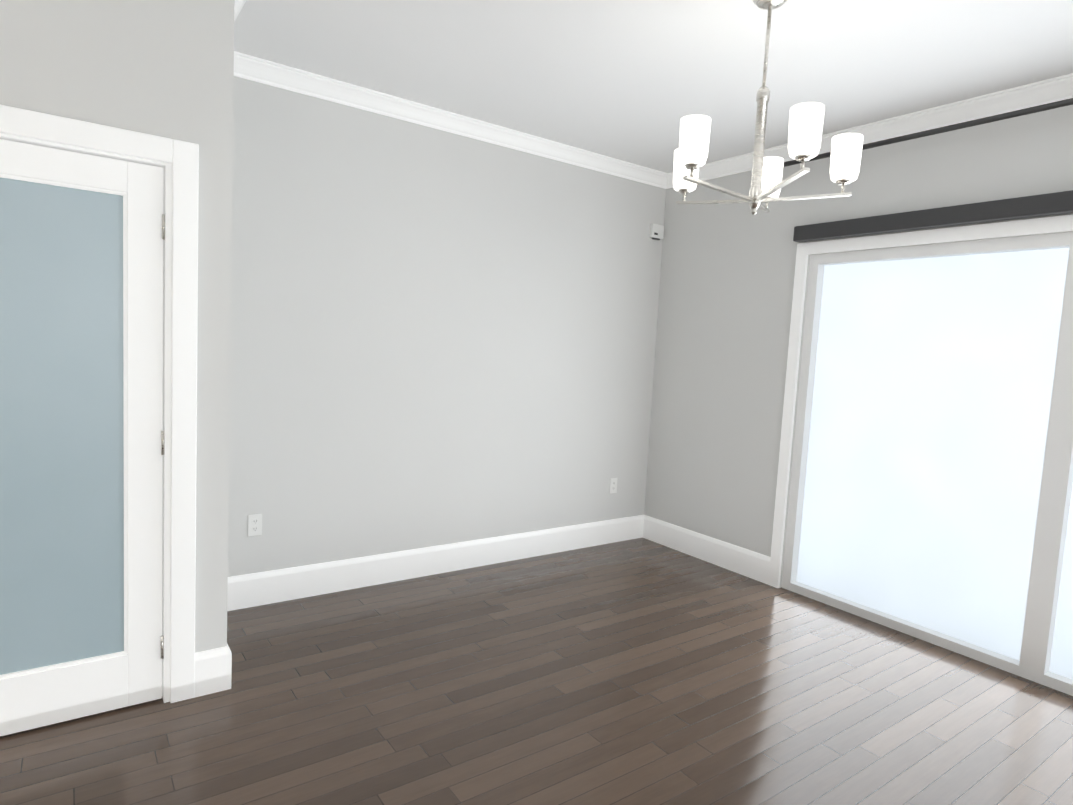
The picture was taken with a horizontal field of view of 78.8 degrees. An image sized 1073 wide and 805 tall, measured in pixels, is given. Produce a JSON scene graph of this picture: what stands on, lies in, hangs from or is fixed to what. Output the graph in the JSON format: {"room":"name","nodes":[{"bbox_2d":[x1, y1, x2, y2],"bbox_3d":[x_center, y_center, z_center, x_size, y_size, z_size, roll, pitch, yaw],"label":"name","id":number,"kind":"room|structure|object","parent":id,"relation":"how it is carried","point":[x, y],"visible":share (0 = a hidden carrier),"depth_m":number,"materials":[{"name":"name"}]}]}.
{"room":"empty dining room","nodes":[
{"label":"empty dining room","id":0,"kind":"room"},
{"bbox_2d":[0,0,234,652],"bbox_3d":[-1.758,-0.217,2.223,1.300,2.780,0.120,-1,6,-36],"label":"wall","id":1,"kind":"structure","parent":0,"point":[163,68],"depth_m":2.38,"materials":[{"name":"paint"}]},
{"bbox_2d":[0,139,164,735],"bbox_3d":[-1.704,0.156,2.233,0.762,2.023,0.113,-1,6,-36],"label":"door","id":2,"kind":"structure","parent":1,"relation":"in","point":[82,236],"depth_m":2.33,"materials":[{"name":"white glass"}]},
{"bbox_2d":[0,105,198,702],"bbox_3d":[-1.733,0.106,2.269,0.974,2.132,0.139,-1,6,-36],"label":"door frame","id":3,"kind":"structure","parent":1,"relation":"attached to","point":[177,161],"depth_m":2.44,"materials":[{"name":"white wood"}]},
{"bbox_2d":[198,644,231,692],"bbox_3d":[-1.484,1.041,2.968,0.036,0.178,0.786,-1,6,-36],"label":"baseboard","id":4,"kind":"structure","parent":1,"relation":"attached to","point":[213,670],"depth_m":2.63,"materials":[{"name":"white wood"}]},
{"bbox_2d":[234,8,241,51],"bbox_3d":[-1.307,-1.590,2.753,0.073,0.090,0.690,-1,6,-36],"label":"crown molding","id":5,"kind":"structure","parent":1,"relation":"attached to","point":[236,10],"depth_m":2.70,"materials":[{"name":"white wood"}]},
{"bbox_2d":[234,0,245,7],"bbox_3d":[-1.632,-1.544,2.028,1.446,0.090,0.073,-1,6,-36],"label":"crown molding","id":6,"kind":"structure","parent":1,"relation":"attached to","point":[238,3],"depth_m":2.60,"materials":[{"name":"white wood"}]},
{"bbox_2d":[228,76,665,576],"bbox_3d":[-2.310,-0.297,2.819,8.080,2.780,0.120,-1,6,-36],"label":"wall","id":7,"kind":"structure","parent":0,"point":[439,337],"depth_m":3.90,"materials":[{"name":"paint"}]},
{"bbox_2d":[248,514,261,535],"bbox_3d":[-1.484,0.646,3.448,0.070,0.115,0.009,-1,6,-36],"label":"electrical outlet","id":8,"kind":"object","parent":7,"relation":"attached to","point":[254,524],"visible":1,"depth_m":3.44,"materials":[{"name":"white plastic"}]},
{"bbox_2d":[227,515,641,610],"bbox_3d":[-0.440,0.986,4.236,3.170,0.178,0.016,-1,6,-36],"label":"baseboard","id":9,"kind":"structure","parent":7,"relation":"attached to","point":[280,585],"depth_m":4.00,"materials":[{"name":"white wood"}]},
{"bbox_2d":[234,52,665,187],"bbox_3d":[-0.325,-1.642,3.955,3.070,0.090,0.073,-1,6,-36],"label":"crown molding","id":10,"kind":"structure","parent":7,"relation":"attached to","point":[282,76],"depth_m":3.74,"materials":[{"name":"white wood"}]},
{"bbox_2d":[609,478,616,492],"bbox_3d":[0.581,0.627,4.927,0.070,0.115,0.009,-1,6,-36],"label":"electrical outlet","id":11,"kind":"object","parent":7,"relation":"attached to","point":[613,485],"visible":1,"depth_m":4.92,"materials":[{"name":"white plastic"}]},
{"bbox_2d":[649,223,663,239],"bbox_3d":[0.903,-1.279,4.907,0.120,0.110,0.033,-1,6,-36],"label":"sensor","id":12,"kind":"object","parent":7,"relation":"attached to","point":[656,231],"visible":0.98,"depth_m":4.89,"materials":[{"name":"white plastic"}]},
{"bbox_2d":[0,537,1072,804],"bbox_3d":[1.595,1.546,0.388,4.590,0.060,8.950,-1,6,-36],"label":"floor","id":13,"kind":"structure","parent":0,"point":[640,671],"depth_m":2.65,"materials":[{"name":"brown wood"}]},
{"bbox_2d":[234,0,1072,172],"bbox_3d":[0.325,-1.267,-0.872,8.080,0.060,8.950,-1,6,-36],"label":"ceiling","id":14,"kind":"structure","parent":0,"point":[633,81],"depth_m":2.94,"materials":[{"name":"paint"}]},
{"bbox_2d":[673,0,862,214],"bbox_3d":[0.818,-1.101,2.432,0.687,0.786,0.690,-1,6,-36],"label":"chandelier","id":15,"kind":"object","parent":14,"relation":"hanging from","point":[806,119],"visible":1,"depth_m":2.37,"materials":[{"name":"white glass"}]},
{"bbox_2d":[644,105,1072,587],"bbox_3d":[3.486,0.116,1.567,0.120,2.780,8.710,-1,6,-36],"label":"wall","id":16,"kind":"structure","parent":0,"point":[727,275],"depth_m":4.34,"materials":[{"name":"paint"}]},
{"bbox_2d":[642,515,770,583],"bbox_3d":[1.185,1.034,4.675,0.016,0.178,1.120,-1,6,-36],"label":"baseboard","id":17,"kind":"structure","parent":16,"relation":"attached to","point":[748,563],"depth_m":4.62,"materials":[{"name":"white wood"}]},
{"bbox_2d":[664,73,1072,188],"bbox_3d":[3.478,-1.221,1.395,0.073,0.090,8.710,-1,6,-36],"label":"crown molding","id":18,"kind":"structure","parent":16,"relation":"attached to","point":[1059,88],"depth_m":3.37,"materials":[{"name":"white wood"}]},
{"bbox_2d":[768,215,1072,695],"bbox_3d":[2.416,0.240,3.023,0.108,2.170,2.820,-1,6,-36],"label":"sliding door frame","id":19,"kind":"structure","parent":16,"relation":"in","point":[1033,663],"depth_m":3.33,"materials":[{"name":"white plastic"}]},
{"bbox_2d":[793,190,1072,241],"bbox_3d":[2.401,-0.889,2.878,0.066,0.090,2.790,-1,6,-36],"label":"window blind","id":20,"kind":"object","parent":19,"relation":"attached to","point":[1055,203],"visible":1,"depth_m":3.30,"materials":[{"name":"grey plastic"}]},
{"bbox_2d":[783,98,1072,166],"bbox_3d":[2.388,-1.363,2.772,0.040,0.158,3.429,-1,6,-36],"label":"curtain rod","id":21,"kind":"object","parent":16,"relation":"attached to","point":[1034,109],"depth_m":3.20,"materials":[{"name":"grey metal"}]},
{"label":"outside","id":22,"kind":"structure","parent":0,"visible":0},
{"bbox_2d":[797,248,1072,678],"bbox_3d":[2.705,0.123,3.216,0.030,3.000,3.680,-1,6,-36],"label":"sky","id":23,"kind":"structure","parent":22,"point":[933,385],"depth_m":3.75,"materials":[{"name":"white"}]}
]}

